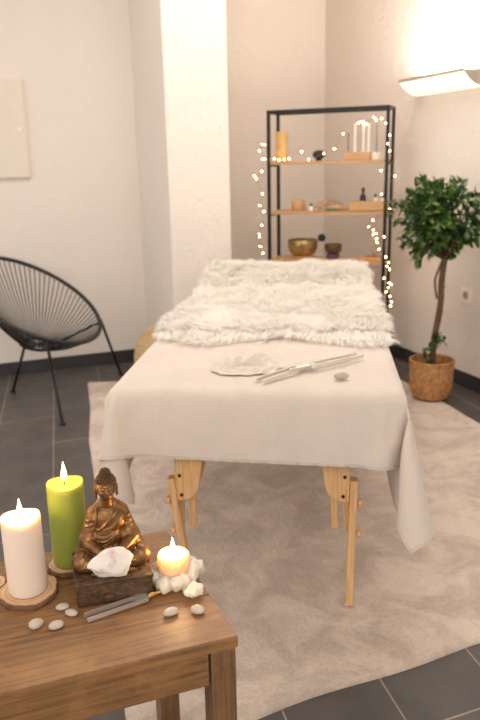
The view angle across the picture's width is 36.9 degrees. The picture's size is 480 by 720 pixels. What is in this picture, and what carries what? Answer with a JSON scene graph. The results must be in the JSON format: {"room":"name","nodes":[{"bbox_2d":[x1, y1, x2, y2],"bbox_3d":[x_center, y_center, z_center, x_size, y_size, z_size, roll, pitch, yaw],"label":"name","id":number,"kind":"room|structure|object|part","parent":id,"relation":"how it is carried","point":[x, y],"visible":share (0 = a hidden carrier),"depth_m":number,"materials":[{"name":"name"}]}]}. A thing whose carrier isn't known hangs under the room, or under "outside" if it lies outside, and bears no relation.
{"room":"spa","nodes":[
{"label":"spa","id":0,"kind":"room"},
{"bbox_2d":[0,0,146,362],"bbox_3d":[-1.605,-1.168,4.134,3.020,2.620,0.121,-7,16,-20],"label":"wall","id":1,"kind":"structure","parent":0,"point":[76,219],"depth_m":4.32,"materials":[{"name":"paint"}]},
{"bbox_2d":[0,79,30,178],"bbox_3d":[-1.483,-1.300,4.063,0.540,0.544,0.031,-7,16,-20],"label":"panel","id":2,"kind":"object","parent":1,"relation":"attached to","point":[14,150],"visible":1,"depth_m":4.12,"materials":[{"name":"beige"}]},
{"bbox_2d":[0,349,134,376],"bbox_3d":[-1.793,0.100,4.325,2.512,0.082,0.014,-7,16,-20],"label":"baseboard","id":3,"kind":"structure","parent":1,"relation":"attached to","point":[122,356],"depth_m":4.57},
{"bbox_2d":[128,0,231,328],"bbox_3d":[-0.558,-1.348,4.709,0.351,2.620,1.900,-7,16,-20],"label":"wall pier","id":4,"kind":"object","parent":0,"point":[179,47],"visible":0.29,"depth_m":3.89,"materials":[{"name":"paint"}]},
{"bbox_2d":[0,356,479,719],"bbox_3d":[0.411,0.468,3.166,7.000,0.100,9.000,-7,16,-20],"label":"floor","id":5,"kind":"structure","parent":0,"point":[34,446],"depth_m":2.96,"materials":[{"name":"tile"}]},
{"bbox_2d":[0,256,122,425],"bbox_3d":[-1.137,-0.173,3.971,0.705,0.772,0.908,2,16,11],"label":"chair","id":6,"kind":"object","parent":5,"relation":"on","point":[55,343],"visible":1,"depth_m":4.05,"materials":[{"name":"black metal"}]},
{"bbox_3d":[-1.246,0.050,4.053,0.168,0.296,0.016,10,19,36],"label":"leg","id":7,"kind":"part","parent":6,"relation":"part of","materials":[{"name":"black metal"}]},
{"bbox_3d":[-0.959,0.132,3.735,0.016,0.302,0.401,-7,16,-20],"label":"leg","id":8,"kind":"part","parent":6,"relation":"part of","materials":[{"name":"black metal"}]},
{"bbox_3d":[-0.769,-0.072,4.293,0.016,0.386,0.201,5,16,20],"label":"leg","id":9,"kind":"part","parent":6,"relation":"part of","materials":[{"name":"black metal"}]},
{"bbox_2d":[0,530,237,719],"bbox_3d":[-0.385,0.683,1.315,0.681,0.500,0.391,-7,16,-19],"label":"side table","id":10,"kind":"object","parent":5,"relation":"on","point":[81,669],"visible":0.7,"depth_m":1.17,"materials":[{"name":"brown wood"}]},
{"bbox_2d":[0,575,5,587],"bbox_3d":[-0.461,0.416,1.323,0.061,0.013,0.060,-4,16,-9],"label":"wood slice","id":11,"kind":"object","parent":10,"relation":"on","point":[2,578],"visible":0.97,"depth_m":1.33,"materials":[{"name":"brown wood"}]},
{"bbox_2d":[0,574,57,610],"bbox_3d":[-0.381,0.420,1.306,0.108,0.011,0.108,-14,20,-38],"label":"wood slice","id":12,"kind":"object","parent":10,"relation":"on","point":[9,602],"visible":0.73,"depth_m":1.27,"materials":[{"name":"brown wood"}]},
{"bbox_2d":[0,499,47,598],"bbox_3d":[-0.385,0.328,1.281,0.070,0.179,0.070,-1,15,0],"label":"pillar candle","id":13,"kind":"object","parent":12,"relation":"on","point":[21,529],"visible":1,"depth_m":1.26,"materials":[{"name":"beige wax"}]},
{"bbox_2d":[28,618,43,629],"bbox_3d":[-0.343,0.444,1.213,0.021,0.016,0.026,13,21,42],"label":"pebble","id":14,"kind":"object","parent":10,"relation":"on","point":[36,623],"visible":1,"depth_m":1.21,"materials":[{"name":"white stone"}]},
{"bbox_2d":[48,620,63,629],"bbox_3d":[-0.309,0.445,1.210,0.026,0.013,0.017,-9,17,-28],"label":"pebble","id":15,"kind":"object","parent":10,"relation":"on","point":[54,625],"visible":1,"depth_m":1.20,"materials":[{"name":"white stone"}]},
{"bbox_2d":[48,558,73,577],"bbox_3d":[-0.327,0.394,1.397,0.091,0.011,0.091,-10,18,-29],"label":"wood slice","id":16,"kind":"object","parent":10,"relation":"on","point":[55,571],"visible":0.33,"depth_m":1.36,"materials":[{"name":"brown wood"}]},
{"bbox_2d":[46,462,85,569],"bbox_3d":[-0.328,0.288,1.368,0.070,0.207,0.070,-1,15,0],"label":"pillar candle","id":17,"kind":"object","parent":16,"relation":"on","point":[65,494],"visible":0.9,"depth_m":1.34,"materials":[{"name":"green wax"}]},
{"bbox_2d":[55,603,69,610],"bbox_3d":[-0.311,0.432,1.262,0.025,0.010,0.017,-6,16,-17],"label":"pebble","id":18,"kind":"object","parent":10,"relation":"on","point":[62,606],"visible":1,"depth_m":1.26,"materials":[{"name":"white stone"}]},
{"bbox_2d":[65,609,77,616],"bbox_3d":[-0.291,0.436,1.244,0.023,0.011,0.016,2,16,11],"label":"pebble","id":19,"kind":"object","parent":10,"relation":"on","point":[69,612],"visible":1,"depth_m":1.24,"materials":[{"name":"white stone"}]},
{"bbox_2d":[71,467,153,607],"bbox_3d":[-0.236,0.305,1.301,0.143,0.229,0.118,-5,16,-13],"label":"statue","id":20,"kind":"object","parent":10,"relation":"on","point":[109,522],"visible":0.88,"depth_m":1.29,"materials":[{"name":"brown metal"}]},
{"bbox_2d":[87,546,132,576],"bbox_3d":[-0.229,0.356,1.272,0.080,0.053,0.032,-3,15,-5],"label":"chunk","id":21,"kind":"object","parent":20,"relation":"on","point":[114,561],"visible":1,"depth_m":1.26,"materials":[{"name":"white stone"}]},
{"bbox_2d":[84,590,161,621],"bbox_3d":[-0.188,0.425,1.270,0.172,0.010,0.022,-11,18,-28],"label":"fork","id":22,"kind":"object","parent":10,"relation":"on","point":[138,599],"visible":0.88,"depth_m":1.26,"materials":[{"name":"metal"}]},
{"bbox_3d":[-0.139,0.416,1.297,0.059,0.010,0.010,-11,18,-28],"label":"handle","id":23,"kind":"part","parent":22,"relation":"part of","materials":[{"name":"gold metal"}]},
{"bbox_3d":[-0.165,0.611,1.566,0.045,0.458,0.043,-7,16,-19],"label":"leg","id":24,"kind":"part","parent":10,"relation":"part of","materials":[{"name":"brown wood"}]},
{"bbox_2d":[163,607,177,616],"bbox_3d":[-0.119,0.433,1.238,0.028,0.014,0.017,-9,17,-28],"label":"pebble","id":25,"kind":"object","parent":10,"relation":"on","point":[170,611],"visible":1,"depth_m":1.23,"materials":[{"name":"white stone"}]},
{"bbox_2d":[152,556,203,593],"bbox_3d":[-0.119,0.389,1.337,0.109,0.046,0.099,-6,16,-17],"label":"candle holder","id":26,"kind":"object","parent":10,"relation":"on","point":[165,584],"visible":0.57,"depth_m":1.30,"materials":[{"name":"beige stone"}]},
{"bbox_2d":[157,538,190,576],"bbox_3d":[-0.123,0.363,1.329,0.065,0.081,0.065,-1,15,0],"label":"votive candle","id":27,"kind":"object","parent":26,"relation":"in","point":[172,560],"visible":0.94,"depth_m":1.31,"materials":[{"name":"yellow wax"}]},
{"bbox_2d":[183,581,202,598],"bbox_3d":[-0.084,0.411,1.284,0.038,0.030,0.029,-8,17,-22],"label":"crystal","id":28,"kind":"object","parent":10,"relation":"on","point":[194,589],"visible":1,"depth_m":1.28,"materials":[{"name":"beige"}]},
{"bbox_2d":[191,604,204,613],"bbox_3d":[-0.073,0.430,1.242,0.025,0.015,0.018,4,16,17],"label":"pebble","id":29,"kind":"object","parent":10,"relation":"on","point":[196,609],"visible":1,"depth_m":1.24,"materials":[{"name":"white stone"}]},
{"bbox_3d":[-0.031,0.692,1.262,0.045,0.458,0.043,-7,16,-19],"label":"leg","id":30,"kind":"part","parent":10,"relation":"part of","materials":[{"name":"brown wood"}]},
{"bbox_2d":[88,380,479,719],"bbox_3d":[0.330,0.414,3.124,1.892,0.029,2.877,-5,16,-13],"label":"area rug","id":31,"kind":"object","parent":5,"relation":"on","point":[272,555],"visible":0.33,"depth_m":2.27,"materials":[{"name":"beige carpet"}]},
{"bbox_2d":[134,327,159,363],"bbox_3d":[-0.488,-0.014,4.158,0.125,0.350,0.350,-16,21,-42],"label":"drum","id":32,"kind":"object","parent":31,"relation":"on","point":[145,340],"visible":0.2,"depth_m":4.19,"materials":[{"name":"brown wood"}]},
{"bbox_2d":[166,459,362,605],"bbox_3d":[0.144,0.150,2.843,0.774,0.653,1.860,1,15,6],"label":"massage table","id":33,"kind":"object","parent":31,"relation":"on","point":[184,485],"visible":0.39,"depth_m":2.00,"materials":[{"name":"beige wood"}]},
{"bbox_3d":[-0.199,0.393,2.023,0.017,0.028,0.028,1,16,6],"label":"knob","id":34,"kind":"part","parent":33,"relation":"part of","materials":[{"name":"brown wood"}]},
{"bbox_3d":[-0.186,0.485,2.047,0.017,0.028,0.028,1,16,6],"label":"knob","id":35,"kind":"part","parent":33,"relation":"part of","materials":[{"name":"brown wood"}]},
{"bbox_3d":[-0.165,0.510,2.052,0.065,0.383,0.030,1,16,6],"label":"leg","id":36,"kind":"part","parent":33,"relation":"part of","materials":[{"name":"brown wood"}]},
{"bbox_3d":[-0.141,0.268,1.983,0.080,0.253,0.022,1,16,6],"label":"hinge plate","id":37,"kind":"part","parent":33,"relation":"part of","materials":[{"name":"brown wood"}]},
{"bbox_2d":[97,336,434,553],"bbox_3d":[0.156,0.030,2.774,0.901,0.400,2.040,1,15,6],"label":"sheet","id":38,"kind":"object","parent":33,"relation":"on","point":[170,403],"visible":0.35,"depth_m":1.90,"materials":[{"name":"white fabric"}]},
{"bbox_2d":[211,351,294,374],"bbox_3d":[0.037,0.007,2.031,0.242,0.038,0.122,-3,16,-8],"label":"cluster","id":39,"kind":"object","parent":38,"relation":"on","point":[260,362],"visible":0.98,"depth_m":2.04,"materials":[{"name":"white stone"}]},
{"bbox_2d":[151,255,399,348],"bbox_3d":[0.179,-0.275,2.977,0.890,0.165,1.593,1,15,6],"label":"fur throw","id":40,"kind":"object","parent":38,"relation":"on","point":[310,300],"visible":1,"depth_m":2.72,"materials":[{"name":"white fur"}]},
{"bbox_2d":[254,360,315,383],"bbox_3d":[0.137,0.029,1.987,0.036,0.010,0.242,14,22,43],"label":"fork","id":41,"kind":"object","parent":38,"relation":"on","point":[283,372],"visible":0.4,"depth_m":1.95,"materials":[{"name":"metal"}]},
{"bbox_2d":[289,352,363,370],"bbox_3d":[0.244,0.006,2.045,0.274,0.010,0.035,-11,18,-36],"label":"fork","id":42,"kind":"object","parent":38,"relation":"on","point":[351,356],"visible":1,"depth_m":2.05,"materials":[{"name":"metal"}]},
{"bbox_3d":[0.164,0.021,1.985,0.071,0.010,0.010,-11,18,-36],"label":"handle","id":43,"kind":"part","parent":42,"relation":"part of","materials":[{"name":"metal"}]},
{"bbox_2d":[334,372,348,378],"bbox_3d":[0.271,0.042,1.927,0.041,0.018,0.030,-4,16,-11],"label":"pebble","id":44,"kind":"object","parent":38,"relation":"on","point":[341,375],"visible":1,"depth_m":1.92,"materials":[{"name":"beige stone"}]},
{"bbox_3d":[0.259,0.267,1.958,0.080,0.253,0.022,1,16,6],"label":"hinge plate","id":45,"kind":"part","parent":33,"relation":"part of","materials":[{"name":"brown wood"}]},
{"bbox_3d":[0.312,0.509,2.018,0.027,0.382,0.030,1,16,6],"label":"leg","id":46,"kind":"part","parent":33,"relation":"part of","materials":[{"name":"brown wood"}]},
{"bbox_3d":[0.329,0.484,2.009,0.017,0.028,0.028,1,16,6],"label":"knob","id":47,"kind":"part","parent":33,"relation":"part of","materials":[{"name":"brown wood"}]},
{"bbox_3d":[0.329,0.393,1.984,0.017,0.028,0.028,1,16,6],"label":"knob","id":48,"kind":"part","parent":33,"relation":"part of","materials":[{"name":"brown wood"}]},
{"bbox_2d":[386,173,479,401],"bbox_3d":[0.999,-0.357,3.675,0.483,1.160,0.463,-11,18,-32],"label":"potted tree","id":49,"kind":"object","parent":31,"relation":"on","point":[431,374],"visible":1,"depth_m":3.58,"materials":[{"name":"green plant"}]},
{"bbox_3d":[1.014,0.097,3.824,0.232,0.205,0.232,-1,15,0],"label":"basket pot","id":50,"kind":"part","parent":49,"relation":"part of","materials":[{"name":"brown wicker"}]},
{"bbox_2d":[266,105,395,312],"bbox_3d":[0.542,-0.718,4.382,0.718,1.535,0.203,5,16,20],"label":"shelf unit","id":51,"kind":"object","parent":5,"relation":"on","point":[388,108],"visible":0.62,"depth_m":4.24,"materials":[{"name":"black metal"}]},
{"bbox_2d":[275,132,287,161],"bbox_3d":[0.251,-1.289,4.353,0.075,0.172,0.075,-1,15,0],"label":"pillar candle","id":52,"kind":"object","parent":51,"relation":"on","point":[281,138],"visible":0.99,"depth_m":4.33,"materials":[{"name":"yellow wax"}]},
{"bbox_2d":[292,200,304,210],"bbox_3d":[0.358,-0.946,4.398,0.084,0.062,0.084,-1,15,0],"label":"wooden cup","id":53,"kind":"object","parent":51,"relation":"on","point":[297,205],"visible":1,"depth_m":4.36,"materials":[{"name":"brown wood"}]},
{"bbox_2d":[291,255,314,258],"bbox_3d":[0.391,-0.645,4.481,0.148,0.012,0.148,-1,15,0],"label":"mat","id":54,"kind":"object","parent":51,"relation":"on","point":[292,256],"visible":0.66,"depth_m":4.43,"materials":[{"name":"brown wood"}]},
{"bbox_2d":[288,238,317,255],"bbox_3d":[0.390,-0.699,4.467,0.188,0.098,0.188,-1,15,0],"label":"bowl","id":55,"kind":"object","parent":54,"relation":"on","point":[296,246],"visible":0.99,"depth_m":4.40,"materials":[{"name":"gold metal"}]},
{"bbox_2d":[316,234,325,241],"bbox_3d":[0.455,-0.717,4.431,0.149,0.122,0.047,7,17,26],"label":"mallet","id":56,"kind":"object","parent":55,"relation":"in","point":[321,237],"visible":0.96,"depth_m":4.38,"materials":[{"name":"brown wood"}]},
{"bbox_2d":[313,150,324,160],"bbox_3d":[0.469,-1.215,4.278,0.076,0.061,0.056,-1,15,0],"label":"egg","id":57,"kind":"object","parent":51,"relation":"on","point":[318,154],"visible":0.98,"depth_m":4.26,"materials":[{"name":"black stone"}]},
{"bbox_2d":[254,117,391,306],"bbox_3d":[0.495,-0.870,4.292,0.859,1.079,0.101,5,16,20],"label":"string lights","id":58,"kind":"object","parent":51,"relation":"attached to","point":[373,117],"visible":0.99,"depth_m":4.23,"materials":[{"name":"white plastic"}]},
{"bbox_2d":[314,199,347,210],"bbox_3d":[0.544,-0.931,4.327,0.216,0.064,0.094,5,16,20],"label":"driftwood","id":59,"kind":"object","parent":51,"relation":"on","point":[327,205],"visible":0.98,"depth_m":4.32,"materials":[{"name":"brown wood"}]},
{"bbox_2d":[326,254,339,258],"bbox_3d":[0.569,-0.636,4.402,0.087,0.027,0.087,-1,15,0],"label":"cushion","id":60,"kind":"object","parent":51,"relation":"on","point":[330,256],"visible":0.95,"depth_m":4.37,"materials":[{"name":"purple fabric"}]},
{"bbox_2d":[325,243,341,253],"bbox_3d":[0.569,-0.676,4.391,0.104,0.060,0.104,-1,15,0],"label":"bowl","id":61,"kind":"object","parent":60,"relation":"on","point":[330,248],"visible":1,"depth_m":4.35,"materials":[{"name":"orange metal"}]},
{"bbox_2d":[344,152,371,159],"bbox_3d":[0.689,-1.189,4.199,0.155,0.044,0.060,5,16,20],"label":"block","id":62,"kind":"object","parent":51,"relation":"on","point":[347,155],"visible":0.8,"depth_m":4.17,"materials":[{"name":"brown wood"}]},
{"bbox_2d":[354,122,355,151],"bbox_3d":[0.668,-1.292,4.178,0.014,0.165,0.014,-1,15,0],"label":"taper candle","id":63,"kind":"object","parent":62,"relation":"on","point":[355,122],"visible":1,"depth_m":4.17,"materials":[{"name":"white wax"}]},
{"bbox_2d":[362,121,364,151],"bbox_3d":[0.714,-1.295,4.159,0.014,0.180,0.014,-1,15,0],"label":"taper candle","id":64,"kind":"object","parent":62,"relation":"on","point":[363,135],"visible":1,"depth_m":4.16,"materials":[{"name":"white wax"}]},
{"bbox_2d":[367,124,369,151],"bbox_3d":[0.740,-1.280,4.139,0.014,0.160,0.014,-1,15,0],"label":"taper candle","id":65,"kind":"object","parent":62,"relation":"on","point":[368,139],"visible":1,"depth_m":4.14,"materials":[{"name":"white wax"}]},
{"bbox_2d":[354,256,381,259],"bbox_3d":[0.771,-0.611,4.330,0.150,0.009,0.090,5,16,20],"label":"serving board","id":66,"kind":"object","parent":51,"relation":"on","point":[357,257],"visible":0.98,"depth_m":4.30,"materials":[{"name":"brown wood"}]},
{"bbox_2d":[365,251,380,257],"bbox_3d":[0.795,-0.635,4.312,0.096,0.041,0.025,5,16,20],"label":"ornament","id":67,"kind":"object","parent":66,"relation":"on","point":[373,255],"visible":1,"depth_m":4.31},
{"bbox_2d":[349,200,387,210],"bbox_3d":[0.760,-0.914,4.260,0.205,0.058,0.120,5,16,20],"label":"wooden box","id":68,"kind":"object","parent":51,"relation":"on","point":[354,205],"visible":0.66,"depth_m":4.21,"materials":[{"name":"brown wood"}]},
{"bbox_2d":[360,188,365,200],"bbox_3d":[0.726,-0.953,4.251,0.036,0.125,0.036,-1,15,0],"label":"oil bottle","id":69,"kind":"object","parent":68,"relation":"in","point":[362,196],"visible":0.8,"depth_m":4.24,"materials":[{"name":"black glass"}]},
{"bbox_3d":[0.726,-0.942,4.254,0.036,0.102,0.036,-1,15,0],"label":"glass","id":70,"kind":"part","parent":69,"relation":"part of","materials":[{"name":"black glass"}]},
{"bbox_2d":[371,152,380,159],"bbox_3d":[0.783,-1.175,4.149,0.052,0.040,0.052,-1,15,0],"label":"cup","id":71,"kind":"object","parent":51,"relation":"on","point":[374,155],"visible":1,"depth_m":4.13,"materials":[{"name":"white ceramic"}]},
{"bbox_2d":[226,0,325,262],"bbox_3d":[0.085,-1.490,5.174,1.400,2.620,0.120,-7,16,-20],"label":"wall","id":72,"kind":"structure","parent":0,"point":[276,48],"depth_m":5.10,"materials":[{"name":"paint"}]},
{"bbox_2d":[323,0,479,377],"bbox_3d":[1.877,-0.730,2.280,0.121,2.620,7.200,-7,16,-20],"label":"wall","id":73,"kind":"structure","parent":0,"point":[371,46],"depth_m":4.34,"materials":[{"name":"paint"}]},
{"bbox_2d":[389,343,479,393],"bbox_3d":[1.839,0.501,2.594,0.016,0.082,7.000,-7,16,-20],"label":"baseboard","id":74,"kind":"structure","parent":73,"relation":"attached to","point":[471,382],"depth_m":4.10,"materials":[{"name":"black"}]},
{"bbox_2d":[398,67,479,95],"bbox_3d":[1.072,-1.476,3.826,0.169,0.091,0.575,-7,16,-20],"label":"wall lamp","id":75,"kind":"object","parent":73,"relation":"attached to","point":[459,78],"visible":1,"depth_m":3.75,"materials":[{"name":"white"}]},
{"bbox_2d":[461,287,471,303],"bbox_3d":[1.243,-0.355,3.961,0.013,0.082,0.082,-7,16,-20],"label":"wall socket","id":76,"kind":"object","parent":73,"relation":"attached to","point":[466,293],"visible":1,"depth_m":3.95,"materials":[{"name":"beige plastic"}]},
{"bbox_2d":[463,292,467,298],"bbox_3d":[1.239,-0.354,3.960,0.004,0.042,0.042,-7,16,-20],"label":"outlet","id":77,"kind":"object","parent":76,"relation":"attached to","point":[465,295],"depth_m":3.96,"materials":[{"name":"beige plastic"}]}
]}

